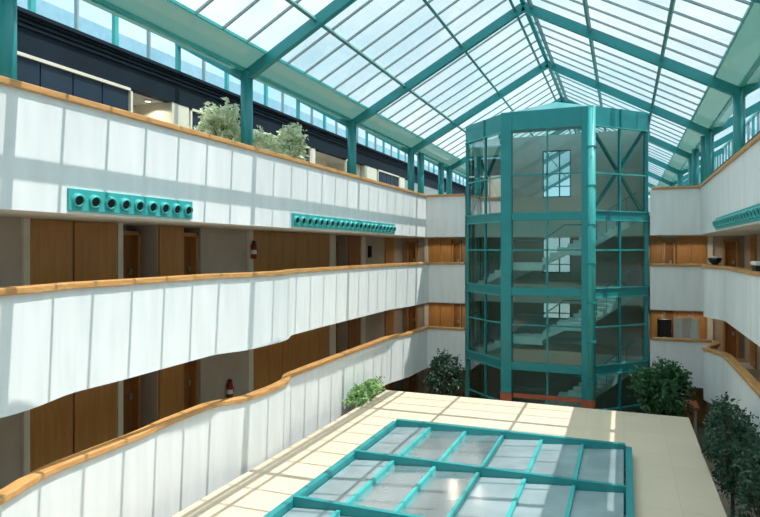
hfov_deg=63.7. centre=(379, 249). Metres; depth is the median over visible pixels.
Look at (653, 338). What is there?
handrail
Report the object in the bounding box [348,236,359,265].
wood panel
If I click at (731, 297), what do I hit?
wall
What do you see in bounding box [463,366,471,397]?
wood panel
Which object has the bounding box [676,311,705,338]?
wood panel
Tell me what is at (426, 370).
pillar
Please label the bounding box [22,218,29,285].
pillar
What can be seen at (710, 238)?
pillar
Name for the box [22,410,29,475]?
pillar
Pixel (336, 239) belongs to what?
door
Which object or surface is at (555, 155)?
roof frame
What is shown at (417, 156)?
window
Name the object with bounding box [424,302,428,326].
pillar
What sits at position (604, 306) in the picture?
staircase
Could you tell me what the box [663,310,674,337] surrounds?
door
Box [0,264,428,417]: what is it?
wall
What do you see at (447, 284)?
wall
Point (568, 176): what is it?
roof frame
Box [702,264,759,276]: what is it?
handrail
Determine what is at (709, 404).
pillar
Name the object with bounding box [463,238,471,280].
wood panel
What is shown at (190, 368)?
door
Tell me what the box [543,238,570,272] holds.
window
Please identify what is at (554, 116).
stair tower
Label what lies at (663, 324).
tall cabinet
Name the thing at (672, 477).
roof slab
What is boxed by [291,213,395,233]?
air vent
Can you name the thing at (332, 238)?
pillar
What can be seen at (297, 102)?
window
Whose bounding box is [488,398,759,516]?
floor
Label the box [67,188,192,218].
air vent
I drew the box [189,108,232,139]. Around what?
wall
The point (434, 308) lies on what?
wood panel
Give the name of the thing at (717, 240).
wall
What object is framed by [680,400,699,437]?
kiosk
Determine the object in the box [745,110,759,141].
window
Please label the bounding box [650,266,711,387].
wall
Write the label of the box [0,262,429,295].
handrail
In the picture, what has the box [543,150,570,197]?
window
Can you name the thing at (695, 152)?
column
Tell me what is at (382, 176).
window
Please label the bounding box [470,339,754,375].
floor
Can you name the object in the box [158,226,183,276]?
wood panel
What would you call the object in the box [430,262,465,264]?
handrail
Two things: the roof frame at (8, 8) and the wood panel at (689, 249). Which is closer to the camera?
the roof frame at (8, 8)
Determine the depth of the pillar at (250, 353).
19.61 m
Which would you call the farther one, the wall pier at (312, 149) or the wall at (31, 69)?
the wall pier at (312, 149)
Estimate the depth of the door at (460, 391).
32.18 m
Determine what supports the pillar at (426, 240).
on the floor at (637, 301)
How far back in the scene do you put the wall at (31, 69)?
13.86 m
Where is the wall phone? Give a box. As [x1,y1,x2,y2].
[368,246,371,256]
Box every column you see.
[418,153,423,193]
[438,163,443,193]
[692,149,698,185]
[701,136,704,182]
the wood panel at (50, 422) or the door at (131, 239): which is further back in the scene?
the door at (131, 239)
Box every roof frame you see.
[0,0,16,79]
[175,0,759,145]
[296,2,759,174]
[365,61,759,190]
[415,97,732,193]
[452,129,723,210]
[544,151,700,185]
[544,161,687,187]
[544,174,687,195]
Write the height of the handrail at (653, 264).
0.118 m
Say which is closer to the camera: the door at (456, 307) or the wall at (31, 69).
the wall at (31, 69)
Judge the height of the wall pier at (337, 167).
2.528 m
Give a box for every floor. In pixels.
[0,209,415,236]
[388,215,753,237]
[470,281,649,307]
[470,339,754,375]
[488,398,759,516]
[705,224,759,234]
[746,369,759,382]
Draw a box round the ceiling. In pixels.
[72,73,471,206]
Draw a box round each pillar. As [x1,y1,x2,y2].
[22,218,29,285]
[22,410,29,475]
[117,223,122,278]
[117,380,122,437]
[247,230,253,271]
[247,349,253,392]
[329,234,335,266]
[329,324,335,355]
[360,236,365,264]
[360,316,365,344]
[424,238,428,261]
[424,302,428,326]
[424,368,428,393]
[708,236,712,263]
[708,318,712,339]
[708,402,712,416]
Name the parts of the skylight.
glass pane, glass pane, glass pane, glass pane, glass pane, glass pane, glass pane, glass pane, glass pane, glass pane, glass pane, glass pane, glass pane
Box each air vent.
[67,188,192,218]
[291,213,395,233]
[712,203,759,229]
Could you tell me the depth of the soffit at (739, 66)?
17.61 m
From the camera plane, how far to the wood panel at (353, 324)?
27.13 m
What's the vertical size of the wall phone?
0.550 m
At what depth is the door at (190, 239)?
17.38 m
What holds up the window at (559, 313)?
in the wall at (527, 151)
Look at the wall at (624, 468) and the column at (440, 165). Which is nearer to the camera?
the wall at (624, 468)
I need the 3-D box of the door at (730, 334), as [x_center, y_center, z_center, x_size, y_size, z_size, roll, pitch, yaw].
[15.759,3.778,27.510,0.600,2.120,0.180,0,0,22]
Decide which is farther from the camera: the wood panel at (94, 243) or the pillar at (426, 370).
the pillar at (426, 370)
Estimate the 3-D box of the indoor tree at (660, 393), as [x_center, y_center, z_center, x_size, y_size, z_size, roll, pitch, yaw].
[10.573,5.992,23.020,2.383,4.115,2.278,0,0,32]
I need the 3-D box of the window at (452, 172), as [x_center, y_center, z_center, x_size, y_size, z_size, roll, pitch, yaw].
[5.638,-5.515,45.519,0.120,1.090,6.860,0,0,22]
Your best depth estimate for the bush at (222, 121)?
16.43 m
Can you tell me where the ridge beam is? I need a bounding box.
[520,0,576,132]
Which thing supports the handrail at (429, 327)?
on the wall at (447, 284)
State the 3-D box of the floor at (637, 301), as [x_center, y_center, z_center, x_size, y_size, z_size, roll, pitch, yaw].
[8.618,2.099,29.851,19.700,0.922,4.160,0,0,22]
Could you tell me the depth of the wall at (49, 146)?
12.84 m
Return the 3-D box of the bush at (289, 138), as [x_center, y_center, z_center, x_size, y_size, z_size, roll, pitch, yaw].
[-3.069,-2.902,19.587,1.560,2.681,1.624,0,0,40]
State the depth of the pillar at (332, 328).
25.13 m
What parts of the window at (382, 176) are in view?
panel, panel, panel, panel, panel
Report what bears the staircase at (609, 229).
in the stair tower
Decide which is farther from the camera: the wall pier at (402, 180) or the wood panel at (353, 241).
the wall pier at (402, 180)
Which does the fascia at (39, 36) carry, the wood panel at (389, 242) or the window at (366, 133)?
the window at (366, 133)
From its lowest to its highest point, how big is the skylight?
0.620 m
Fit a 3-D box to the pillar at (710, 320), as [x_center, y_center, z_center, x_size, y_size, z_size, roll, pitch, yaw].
[15.034,3.699,27.853,0.200,2.278,0.120,0,0,22]
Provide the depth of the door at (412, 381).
33.12 m
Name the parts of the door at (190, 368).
frame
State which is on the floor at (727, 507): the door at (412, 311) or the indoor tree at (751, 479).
the indoor tree at (751, 479)
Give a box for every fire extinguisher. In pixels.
[227,379,233,397]
[251,241,257,258]
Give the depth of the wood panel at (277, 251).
21.94 m
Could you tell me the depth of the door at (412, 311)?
33.12 m
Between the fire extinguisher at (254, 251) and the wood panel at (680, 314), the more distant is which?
the wood panel at (680, 314)
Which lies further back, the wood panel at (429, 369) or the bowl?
the wood panel at (429, 369)
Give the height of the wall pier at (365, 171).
2.528 m
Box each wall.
[0,84,425,236]
[0,217,402,488]
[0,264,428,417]
[0,329,426,516]
[17,51,132,111]
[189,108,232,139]
[259,131,310,161]
[344,159,347,172]
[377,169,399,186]
[403,238,476,397]
[426,196,465,236]
[427,264,465,369]
[481,130,642,412]
[544,198,649,317]
[624,468,625,484]
[648,236,743,424]
[650,188,699,234]
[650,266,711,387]
[700,140,759,234]
[703,268,759,442]
[744,234,759,371]
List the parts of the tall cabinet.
door, door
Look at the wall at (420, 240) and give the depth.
33.00 m
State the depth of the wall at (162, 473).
14.82 m
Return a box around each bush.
[187,97,255,145]
[253,125,285,154]
[269,118,310,160]
[341,376,385,407]
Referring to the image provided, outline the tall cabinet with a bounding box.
[657,318,670,337]
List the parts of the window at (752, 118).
rail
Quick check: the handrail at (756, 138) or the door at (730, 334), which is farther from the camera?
the door at (730, 334)
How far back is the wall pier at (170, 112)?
17.16 m
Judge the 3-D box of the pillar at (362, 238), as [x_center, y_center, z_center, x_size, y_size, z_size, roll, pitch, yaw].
[-0.793,0.499,28.145,0.080,2.278,0.500,0,0,22]
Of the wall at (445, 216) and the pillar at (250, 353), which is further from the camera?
the wall at (445, 216)
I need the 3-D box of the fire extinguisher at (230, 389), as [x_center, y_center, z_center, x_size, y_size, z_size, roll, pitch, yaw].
[-4.552,4.210,18.555,0.194,0.580,0.192,0,0,36]
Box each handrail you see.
[0,75,426,196]
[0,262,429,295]
[0,326,427,504]
[427,194,465,196]
[428,326,465,330]
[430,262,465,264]
[652,185,697,189]
[652,263,711,266]
[652,337,711,342]
[698,133,759,187]
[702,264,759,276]
[702,340,759,397]
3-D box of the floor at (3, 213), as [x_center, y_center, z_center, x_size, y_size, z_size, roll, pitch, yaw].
[-4.848,-1.095,17.597,3.760,0.910,28.300,0,0,22]
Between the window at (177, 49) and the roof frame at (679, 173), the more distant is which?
the roof frame at (679, 173)
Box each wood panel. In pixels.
[30,219,71,284]
[30,393,71,471]
[73,221,116,281]
[73,382,116,453]
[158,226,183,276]
[158,363,183,419]
[254,231,328,271]
[254,325,328,390]
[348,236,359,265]
[348,317,359,348]
[385,237,393,263]
[385,309,393,335]
[385,382,393,390]
[429,238,451,261]
[429,302,451,326]
[429,369,451,395]
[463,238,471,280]
[463,301,471,342]
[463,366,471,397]
[651,237,661,265]
[651,310,661,339]
[676,236,705,263]
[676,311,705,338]
[679,387,705,425]
[750,234,756,268]
[750,340,756,368]
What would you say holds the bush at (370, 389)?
on the floor at (727, 507)
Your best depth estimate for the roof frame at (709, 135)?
25.97 m
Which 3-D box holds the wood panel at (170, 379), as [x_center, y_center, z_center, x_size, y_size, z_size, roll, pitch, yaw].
[-5.543,3.704,16.259,0.060,2.268,0.960,0,0,22]
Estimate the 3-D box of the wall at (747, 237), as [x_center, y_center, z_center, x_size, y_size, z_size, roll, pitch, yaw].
[11.410,2.099,13.429,1.250,5.478,32.600,0,0,22]
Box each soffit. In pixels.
[82,0,476,179]
[657,1,759,186]
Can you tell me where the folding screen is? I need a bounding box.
[673,317,698,338]
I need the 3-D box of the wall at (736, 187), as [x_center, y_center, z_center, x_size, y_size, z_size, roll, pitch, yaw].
[8.194,-1.610,12.397,0.140,1.940,28.300,0,0,22]
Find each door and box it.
[123,231,140,278]
[123,375,140,434]
[184,233,197,274]
[184,359,197,409]
[336,239,337,265]
[336,323,337,353]
[406,241,417,262]
[406,305,417,331]
[406,373,417,392]
[452,241,461,261]
[452,303,461,327]
[452,370,461,396]
[663,240,674,263]
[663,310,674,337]
[723,239,738,266]
[723,321,738,357]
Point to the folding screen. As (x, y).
(682, 327)
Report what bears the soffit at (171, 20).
attached to the roof frame at (709, 135)
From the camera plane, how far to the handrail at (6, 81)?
12.74 m
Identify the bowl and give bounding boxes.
[708,256,721,264]
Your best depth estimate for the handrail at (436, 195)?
29.57 m
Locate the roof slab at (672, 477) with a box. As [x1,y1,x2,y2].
[172,390,726,516]
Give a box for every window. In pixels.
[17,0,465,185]
[27,0,173,68]
[175,45,283,112]
[296,100,358,142]
[365,132,405,161]
[417,156,434,173]
[452,172,463,184]
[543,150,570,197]
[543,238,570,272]
[543,303,570,318]
[714,149,723,170]
[722,139,732,160]
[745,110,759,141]
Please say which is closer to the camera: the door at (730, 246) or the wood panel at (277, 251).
the wood panel at (277, 251)
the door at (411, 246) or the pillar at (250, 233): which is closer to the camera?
the pillar at (250, 233)
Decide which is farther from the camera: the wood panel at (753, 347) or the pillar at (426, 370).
the pillar at (426, 370)
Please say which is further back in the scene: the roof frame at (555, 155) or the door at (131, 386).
the roof frame at (555, 155)
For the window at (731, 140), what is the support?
on the fascia at (759, 131)
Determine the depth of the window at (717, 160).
38.11 m
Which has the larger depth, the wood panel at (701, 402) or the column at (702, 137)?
the wood panel at (701, 402)
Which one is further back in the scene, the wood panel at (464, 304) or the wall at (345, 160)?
the wood panel at (464, 304)
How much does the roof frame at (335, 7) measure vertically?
6.631 m
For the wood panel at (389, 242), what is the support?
attached to the wall at (219, 250)
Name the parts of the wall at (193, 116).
panel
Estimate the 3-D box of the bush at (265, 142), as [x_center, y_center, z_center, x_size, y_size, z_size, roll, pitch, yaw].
[-3.623,-2.658,18.255,1.447,2.192,1.642,0,0,22]
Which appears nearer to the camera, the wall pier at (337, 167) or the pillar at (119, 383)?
the pillar at (119, 383)
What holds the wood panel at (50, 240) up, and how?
attached to the wall at (219, 250)
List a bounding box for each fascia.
[17,6,471,200]
[699,131,759,184]
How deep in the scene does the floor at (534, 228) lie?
29.48 m
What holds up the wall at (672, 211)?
attached to the floor at (534, 228)
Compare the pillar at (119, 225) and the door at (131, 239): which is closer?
the pillar at (119, 225)
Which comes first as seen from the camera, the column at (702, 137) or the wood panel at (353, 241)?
the column at (702, 137)
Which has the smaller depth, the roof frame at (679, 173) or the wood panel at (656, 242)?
the wood panel at (656, 242)
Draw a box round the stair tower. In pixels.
[465,102,649,413]
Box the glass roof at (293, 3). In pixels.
[195,0,750,190]
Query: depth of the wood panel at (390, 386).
31.44 m
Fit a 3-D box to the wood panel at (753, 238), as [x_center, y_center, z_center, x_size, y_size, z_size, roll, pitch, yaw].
[15.468,0.504,25.376,0.060,2.268,1.200,0,0,22]
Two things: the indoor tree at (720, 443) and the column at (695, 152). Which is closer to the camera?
the indoor tree at (720, 443)
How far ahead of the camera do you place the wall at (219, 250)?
17.63 m
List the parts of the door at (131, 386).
frame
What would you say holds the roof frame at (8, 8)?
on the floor
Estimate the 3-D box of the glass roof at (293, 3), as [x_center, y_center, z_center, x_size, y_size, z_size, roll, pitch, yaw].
[7.268,-6.703,26.599,11.204,3.134,68.063,0,0,22]
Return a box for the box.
[750,261,759,270]
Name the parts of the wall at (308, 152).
panel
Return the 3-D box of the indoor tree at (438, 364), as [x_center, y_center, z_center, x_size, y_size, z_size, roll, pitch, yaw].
[2.870,6.179,26.969,1.850,3.742,1.948,0,0,13]
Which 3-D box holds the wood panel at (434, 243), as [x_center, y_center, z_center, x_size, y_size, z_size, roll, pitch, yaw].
[3.225,0.504,32.593,1.250,2.268,0.060,0,0,22]
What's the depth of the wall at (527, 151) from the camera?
31.75 m
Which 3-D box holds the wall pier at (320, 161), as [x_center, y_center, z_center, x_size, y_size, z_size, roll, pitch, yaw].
[-3.127,-2.826,26.869,0.690,2.528,2.000,0,0,22]
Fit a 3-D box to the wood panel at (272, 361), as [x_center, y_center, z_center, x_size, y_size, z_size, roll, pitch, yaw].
[-3.102,3.704,22.380,0.060,2.268,5.480,0,0,22]
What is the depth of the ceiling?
27.36 m
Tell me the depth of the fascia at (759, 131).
30.23 m
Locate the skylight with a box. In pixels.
[263,419,634,516]
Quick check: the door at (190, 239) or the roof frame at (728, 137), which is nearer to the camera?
the door at (190, 239)
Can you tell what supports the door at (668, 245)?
in the wall at (717, 240)
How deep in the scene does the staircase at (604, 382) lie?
26.20 m
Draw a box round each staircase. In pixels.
[478,192,635,284]
[478,266,635,353]
[480,339,635,407]
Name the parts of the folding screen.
screen panel, screen panel, screen panel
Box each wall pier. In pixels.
[133,102,188,127]
[311,148,314,162]
[315,156,325,165]
[331,164,359,175]
[360,165,376,180]
[400,177,404,188]
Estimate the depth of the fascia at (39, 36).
16.31 m
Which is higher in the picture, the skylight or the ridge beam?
the ridge beam
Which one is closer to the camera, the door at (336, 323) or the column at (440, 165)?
the door at (336, 323)
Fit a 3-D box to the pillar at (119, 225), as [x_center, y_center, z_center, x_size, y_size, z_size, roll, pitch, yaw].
[-6.204,0.499,14.574,0.080,2.278,0.160,0,0,22]
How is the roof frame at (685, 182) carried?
attached to the wall
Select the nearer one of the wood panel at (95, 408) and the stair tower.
the wood panel at (95, 408)
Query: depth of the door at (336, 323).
26.70 m
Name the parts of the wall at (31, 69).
panel, panel, panel, panel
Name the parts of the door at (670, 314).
frame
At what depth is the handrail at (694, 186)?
25.86 m
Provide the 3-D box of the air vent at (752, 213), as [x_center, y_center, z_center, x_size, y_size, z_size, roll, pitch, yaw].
[9.712,-0.885,16.528,0.211,0.390,9.500,0,0,22]
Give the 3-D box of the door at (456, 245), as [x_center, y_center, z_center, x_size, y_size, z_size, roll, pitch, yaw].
[4.055,0.578,32.176,0.500,2.120,0.180,0,0,22]
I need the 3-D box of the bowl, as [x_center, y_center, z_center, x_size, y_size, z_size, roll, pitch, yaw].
[13.231,0.415,24.168,0.520,0.330,0.520,0,0,22]
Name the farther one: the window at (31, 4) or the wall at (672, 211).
the wall at (672, 211)
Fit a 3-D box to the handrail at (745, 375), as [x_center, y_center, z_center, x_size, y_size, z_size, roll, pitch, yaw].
[8.322,3.800,12.347,0.852,0.120,28.302,0,0,22]
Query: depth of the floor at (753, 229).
21.17 m
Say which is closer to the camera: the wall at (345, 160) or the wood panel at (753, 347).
the wood panel at (753, 347)
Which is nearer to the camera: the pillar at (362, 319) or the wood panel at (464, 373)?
the pillar at (362, 319)
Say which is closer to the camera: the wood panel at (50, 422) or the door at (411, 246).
the wood panel at (50, 422)
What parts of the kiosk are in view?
post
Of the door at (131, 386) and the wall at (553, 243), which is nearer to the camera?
the door at (131, 386)
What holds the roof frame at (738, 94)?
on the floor
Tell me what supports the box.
on the handrail at (730, 268)
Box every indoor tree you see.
[423,348,465,395]
[627,356,696,416]
[699,391,759,514]
[728,437,759,516]
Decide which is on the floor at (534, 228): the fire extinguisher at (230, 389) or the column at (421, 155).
the column at (421, 155)
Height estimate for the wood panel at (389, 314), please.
2.268 m
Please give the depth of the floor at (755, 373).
23.97 m
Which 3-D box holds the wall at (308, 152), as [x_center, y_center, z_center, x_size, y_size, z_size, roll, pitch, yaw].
[-3.461,-2.826,22.695,0.100,2.528,3.600,0,0,22]
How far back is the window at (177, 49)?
19.21 m
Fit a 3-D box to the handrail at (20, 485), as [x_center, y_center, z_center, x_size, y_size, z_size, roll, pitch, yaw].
[-3.150,3.800,16.918,0.827,0.120,28.285,0,0,21]
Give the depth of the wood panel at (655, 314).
28.71 m

